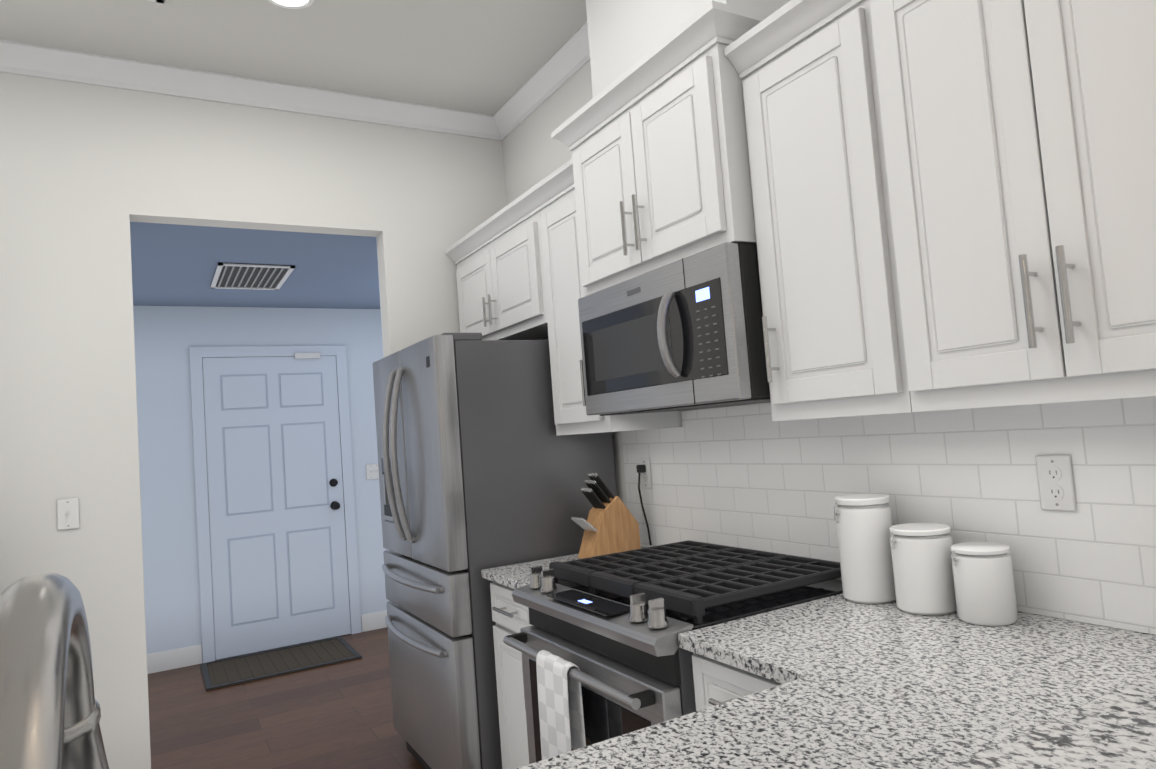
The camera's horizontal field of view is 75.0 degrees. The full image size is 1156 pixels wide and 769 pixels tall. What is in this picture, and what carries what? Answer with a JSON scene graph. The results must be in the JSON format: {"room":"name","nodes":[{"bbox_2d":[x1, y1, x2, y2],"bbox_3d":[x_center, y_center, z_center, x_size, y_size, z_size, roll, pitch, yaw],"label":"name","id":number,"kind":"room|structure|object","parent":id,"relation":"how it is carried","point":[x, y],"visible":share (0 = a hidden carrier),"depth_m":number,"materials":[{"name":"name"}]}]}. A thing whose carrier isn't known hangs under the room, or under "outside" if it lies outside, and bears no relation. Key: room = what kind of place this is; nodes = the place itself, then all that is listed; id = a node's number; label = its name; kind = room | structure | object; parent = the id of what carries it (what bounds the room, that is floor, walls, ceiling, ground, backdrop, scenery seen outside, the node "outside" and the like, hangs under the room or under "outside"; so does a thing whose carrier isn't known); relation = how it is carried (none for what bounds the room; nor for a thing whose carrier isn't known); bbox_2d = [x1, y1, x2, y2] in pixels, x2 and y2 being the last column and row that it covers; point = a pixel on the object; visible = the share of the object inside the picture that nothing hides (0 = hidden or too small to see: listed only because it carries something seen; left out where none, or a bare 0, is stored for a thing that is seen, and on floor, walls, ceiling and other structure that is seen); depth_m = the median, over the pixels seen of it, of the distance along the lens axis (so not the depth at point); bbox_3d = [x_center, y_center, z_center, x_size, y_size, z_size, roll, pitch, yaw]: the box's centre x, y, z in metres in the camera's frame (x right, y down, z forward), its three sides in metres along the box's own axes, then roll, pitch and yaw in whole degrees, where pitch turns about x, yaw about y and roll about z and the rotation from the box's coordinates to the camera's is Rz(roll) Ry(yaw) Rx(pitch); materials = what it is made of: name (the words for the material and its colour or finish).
{"room":"kitchen","nodes":[
{"label":"kitchen","id":0,"kind":"room"},
{"bbox_2d":[0,72,506,768],"bbox_3d":[-3.488,0.262,2.105,10.700,3.020,0.110,-2,-4,-30],"label":"wall","id":1,"kind":"structure","parent":0,"point":[88,172],"depth_m":3.01,"materials":[{"name":"white paint"}]},
{"bbox_2d":[57,498,79,529],"bbox_3d":[-1.949,0.495,2.877,0.070,0.116,0.016,-2,-4,-30],"label":"light switch","id":2,"kind":"object","parent":1,"relation":"attached to","point":[67,513],"visible":1,"depth_m":2.88,"materials":[{"name":"white plastic"}]},
{"bbox_2d":[0,39,499,140],"bbox_3d":[-1.563,-1.282,3.247,2.720,0.095,0.078,-2,-4,-30],"label":"crown molding","id":3,"kind":"structure","parent":1,"relation":"attached to","point":[17,58],"depth_m":3.27,"materials":[{"name":"white wood"}]},
{"bbox_2d":[130,222,379,308],"bbox_3d":[-1.303,-0.717,4.870,4.100,0.080,2.358,-2,-4,-30],"label":"ceiling","id":4,"kind":"structure","parent":0,"point":[174,264],"depth_m":4.26,"materials":[{"name":"blue paint"}]},
{"bbox_2d":[210,262,294,289],"bbox_3d":[-1.963,-0.642,4.517,0.400,0.012,0.650,-2,-4,-30],"label":"ceiling vent","id":5,"kind":"object","parent":4,"relation":"in","point":[248,276],"visible":1,"depth_m":4.48,"materials":[{"name":"grey metal"}]},
{"bbox_2d":[133,306,388,662],"bbox_3d":[-1.759,0.642,5.763,4.100,2.450,0.120,-2,-4,-30],"label":"wall","id":6,"kind":"structure","parent":0,"point":[166,337],"depth_m":5.19,"materials":[{"name":"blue paint"}]},
{"bbox_2d":[147,644,201,673],"bbox_3d":[-2.935,1.845,4.897,0.875,0.125,0.012,-2,-4,-30],"label":"baseboard","id":7,"kind":"structure","parent":6,"relation":"attached to","point":[173,659],"depth_m":5.03,"materials":[{"name":"white"}]},
{"bbox_2d":[189,346,361,662],"bbox_3d":[-2.163,0.797,5.439,1.065,2.162,0.018,-2,-4,-30],"label":"door frame","id":8,"kind":"structure","parent":6,"relation":"attached to","point":[197,354],"depth_m":5.34,"materials":[{"name":"blue paint"}]},
{"bbox_2d":[202,353,350,659],"bbox_3d":[-2.143,0.818,5.404,0.909,2.101,0.092,-2,-4,-30],"label":"entry door","id":9,"kind":"structure","parent":6,"relation":"in","point":[277,520],"depth_m":5.42,"materials":[{"name":"blue paint"}]},
{"bbox_2d":[366,464,378,479],"bbox_3d":[-1.548,0.668,5.799,0.162,0.116,0.016,-2,-4,-30],"label":"light switch","id":10,"kind":"object","parent":6,"relation":"attached to","point":[372,471],"visible":0.56,"depth_m":5.78,"materials":[{"name":"white plastic"}]},
{"bbox_2d":[361,610,386,631],"bbox_3d":[-1.298,1.779,5.831,0.748,0.125,0.012,-2,-4,-30],"label":"baseboard","id":11,"kind":"structure","parent":6,"relation":"attached to","point":[376,620],"depth_m":5.69,"materials":[{"name":"white"}]},
{"bbox_2d":[148,627,423,768],"bbox_3d":[-1.732,1.502,-0.784,10.800,0.060,11.600,-2,-4,-30],"label":"floor","id":12,"kind":"structure","parent":0,"point":[337,716],"depth_m":3.93,"materials":[{"name":"brown wood"}]},
{"bbox_2d":[200,636,361,690],"bbox_3d":[-1.974,1.834,4.993,0.920,0.013,0.650,-2,-4,-30],"label":"door mat","id":13,"kind":"object","parent":12,"relation":"on","point":[223,673],"visible":1,"depth_m":4.95,"materials":[{"name":"grey"}]},
{"bbox_2d":[372,333,616,768],"bbox_3d":[-0.383,0.721,3.188,0.808,1.775,0.870,-2,-4,-30],"label":"fridge","id":14,"kind":"object","parent":12,"relation":"on","point":[482,465],"visible":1,"depth_m":2.83,"materials":[{"name":"silver metal"}]},
{"bbox_2d":[490,582,531,768],"bbox_3d":[0.060,1.103,2.638,0.666,0.882,0.386,-2,-4,-30],"label":"base cabinet","id":15,"kind":"object","parent":12,"relation":"on","point":[510,616],"visible":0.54,"depth_m":2.55,"materials":[{"name":"white wood"}]},
{"bbox_2d":[481,546,646,588],"bbox_3d":[0.032,0.648,2.676,0.646,0.030,0.398,-2,-4,-30],"label":"countertop","id":16,"kind":"structure","parent":15,"relation":"on","point":[514,576],"depth_m":2.62,"materials":[{"name":"grey stone"}]},
{"bbox_2d":[571,473,640,558],"bbox_3d":[0.096,0.479,2.798,0.237,0.308,0.100,-2,-4,-30],"label":"knife block","id":17,"kind":"object","parent":16,"relation":"on","point":[610,525],"visible":1,"depth_m":2.77,"materials":[{"name":"brown wood"}]},
{"bbox_2d":[503,540,842,763],"bbox_3d":[0.293,1.004,2.117,0.750,0.982,0.754,-2,-4,-30],"label":"gas range","id":18,"kind":"object","parent":12,"relation":"on","point":[612,626],"visible":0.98,"depth_m":1.94,"materials":[{"name":"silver metal"}]},
{"bbox_2d":[536,650,585,759],"bbox_3d":[-0.043,0.885,1.965,0.050,0.340,0.175,-2,-4,-30],"label":"dish towel","id":19,"kind":"object","parent":18,"relation":"hanging from","point":[561,717],"visible":0.96,"depth_m":1.95,"materials":[{"name":"white fabric"}]},
{"bbox_2d":[692,653,781,710],"bbox_3d":[0.624,1.001,1.644,0.666,0.882,0.381,-2,-4,-30],"label":"base cabinet","id":20,"kind":"object","parent":12,"relation":"on","point":[716,682],"visible":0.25,"depth_m":1.59,"materials":[{"name":"white wood"}]},
{"bbox_3d":[-0.049,0.992,0.671,2.798,0.882,0.693,-2,-4,-30],"label":"cabinet","id":21,"kind":"object","parent":12,"relation":"on","visible":0},
{"bbox_2d":[516,593,1155,768],"bbox_3d":[-0.180,0.552,0.849,2.818,0.030,1.052,-2,-4,-30],"label":"countertop","id":22,"kind":"structure","parent":21,"relation":"on","point":[891,685],"depth_m":1.25,"materials":[{"name":"grey stone"}]},
{"bbox_2d":[0,572,108,768],"bbox_3d":[-0.300,0.313,0.426,0.070,0.411,0.326,-2,-4,-30],"label":"pull-down faucet","id":23,"kind":"object","parent":22,"relation":"on","point":[50,713],"visible":1,"depth_m":0.37,"materials":[{"name":"silver metal"}]},
{"bbox_2d":[834,493,895,603],"bbox_3d":[0.718,0.405,1.877,0.137,0.252,0.132,-2,-4,-30],"label":"canister","id":24,"kind":"object","parent":22,"relation":"on","point":[864,522],"visible":0.96,"depth_m":1.82,"materials":[{"name":"white ceramic"}]},
{"bbox_2d":[889,523,956,614],"bbox_3d":[0.797,0.423,1.739,0.137,0.188,0.132,-2,-4,-30],"label":"medium canister","id":25,"kind":"object","parent":22,"relation":"on","point":[922,568],"visible":0.98,"depth_m":1.69,"materials":[{"name":"white ceramic"}]},
{"bbox_2d":[950,542,1017,625],"bbox_3d":[0.871,0.426,1.619,0.121,0.156,0.116,-2,-4,-30],"label":"canister","id":26,"kind":"object","parent":22,"relation":"on","point":[984,583],"visible":1,"depth_m":1.57,"materials":[{"name":"white ceramic"}]},
{"bbox_3d":[-0.062,0.856,0.067,2.308,1.081,0.360,-2,-4,-30],"label":"support","id":27,"kind":"object","parent":12,"relation":"on","visible":0},
{"bbox_2d":[943,671,1155,768],"bbox_3d":[-0.120,0.295,0.069,2.368,0.040,0.440,-2,-4,-30],"label":"bar","id":28,"kind":"object","parent":27,"relation":"on","point":[1115,729],"depth_m":0.57,"materials":[{"name":"grey stone"}]},
{"bbox_2d":[0,0,586,114],"bbox_3d":[-2.071,-1.657,-2.087,9.140,0.080,9.110,-2,-4,-30],"label":"ceiling","id":29,"kind":"structure","parent":0,"point":[489,57],"depth_m":3.01,"materials":[{"name":"white paint"}]},
{"bbox_2d":[147,0,164,3],"bbox_3d":[-1.550,-1.367,2.536,0.280,0.012,0.187,-2,-4,-30],"label":"ceiling vent","id":30,"kind":"object","parent":29,"relation":"in","point":[161,1],"visible":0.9,"depth_m":2.67,"materials":[{"name":"white"}]},
{"bbox_2d":[268,0,314,8],"bbox_3d":[-1.037,-1.397,2.701,0.176,0.006,0.176,-2,-4,-30],"label":"recessed light","id":31,"kind":"object","parent":29,"relation":"in","point":[294,4],"visible":1,"depth_m":2.75,"materials":[{"name":"white plastic"}]},
{"bbox_2d":[376,237,383,357],"bbox_3d":[-0.634,0.437,3.778,3.860,2.450,0.013,-2,-4,-30],"label":"lining","id":32,"kind":"object","parent":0,"point":[380,300],"depth_m":3.68,"materials":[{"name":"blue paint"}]},
{"bbox_2d":[502,61,770,506],"bbox_3d":[0.537,-0.013,2.522,0.120,3.020,3.390,-2,-4,-30],"label":"wall","id":33,"kind":"structure","parent":0,"point":[534,152],"depth_m":3.52,"materials":[{"name":"white paint"}]},
{"bbox_2d":[449,187,540,339],"bbox_3d":[-0.239,-0.460,3.400,0.322,0.512,0.924,-2,-4,-30],"label":"upper cabinet","id":34,"kind":"object","parent":33,"relation":"attached to","point":[518,270],"depth_m":3.24,"materials":[{"name":"white wood"}]},
{"bbox_2d":[488,21,589,140],"bbox_3d":[-0.080,-1.390,3.283,0.103,0.095,1.310,-2,-4,-30],"label":"crown molding","id":35,"kind":"structure","parent":33,"relation":"attached to","point":[564,63],"depth_m":3.44,"materials":[{"name":"white wood"}]},
{"bbox_2d":[533,159,681,435],"bbox_3d":[0.103,-0.301,2.812,0.322,0.952,0.398,-2,-4,-30],"label":"upper cabinet","id":36,"kind":"object","parent":33,"relation":"attached to","point":[554,203],"depth_m":2.75,"materials":[{"name":"white wood"}]},
{"bbox_2d":[551,0,790,295],"bbox_3d":[0.298,-0.924,2.318,0.430,1.192,0.860,-2,-4,-30],"label":"upper cabinet","id":37,"kind":"object","parent":33,"relation":"attached to","point":[652,134],"visible":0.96,"depth_m":2.12,"materials":[{"name":"white wood"}]},
{"bbox_2d":[578,242,770,415],"bbox_3d":[0.344,-0.129,2.263,0.459,0.396,0.752,-2,-4,-30],"label":"over-the-range microwave","id":38,"kind":"object","parent":37,"relation":"attached to","point":[686,333],"visible":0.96,"depth_m":2.03,"materials":[{"name":"silver metal"}]},
{"bbox_2d":[621,396,1155,634],"bbox_3d":[0.736,0.286,2.064,0.008,0.509,2.211,-2,-4,-30],"label":"tile backsplash","id":39,"kind":"structure","parent":33,"relation":"attached to","point":[753,476],"depth_m":1.79,"materials":[{"name":"white tile"}]},
{"bbox_2d":[639,458,651,488],"bbox_3d":[0.258,0.341,2.886,0.006,0.116,0.070,-2,-4,-30],"label":"outlet","id":40,"kind":"object","parent":39,"relation":"attached to","point":[646,482],"visible":0.9,"depth_m":2.88,"materials":[{"name":"white plastic"}]},
{"bbox_2d":[636,465,651,544],"bbox_3d":[0.249,0.459,2.867,0.036,0.305,0.034,-2,-4,-30],"label":"cord","id":41,"kind":"object","parent":40,"relation":"attached to","point":[641,469],"visible":0.96,"depth_m":2.86,"materials":[{"name":"black plastic"}]},
{"bbox_2d":[1035,455,1075,511],"bbox_3d":[1.000,0.206,1.577,0.006,0.116,0.070,-2,-4,-30],"label":"outlet","id":42,"kind":"object","parent":39,"relation":"attached to","point":[1055,483],"visible":1,"depth_m":1.57,"materials":[{"name":"white plastic"}]},
{"bbox_2d":[724,0,1155,420],"bbox_3d":[0.815,-0.433,1.516,0.360,0.952,1.051,-2,-4,-30],"label":"upper cabinet","id":43,"kind":"object","parent":33,"relation":"attached to","point":[954,204],"visible":1,"depth_m":1.43,"materials":[{"name":"white wood"}]}
]}

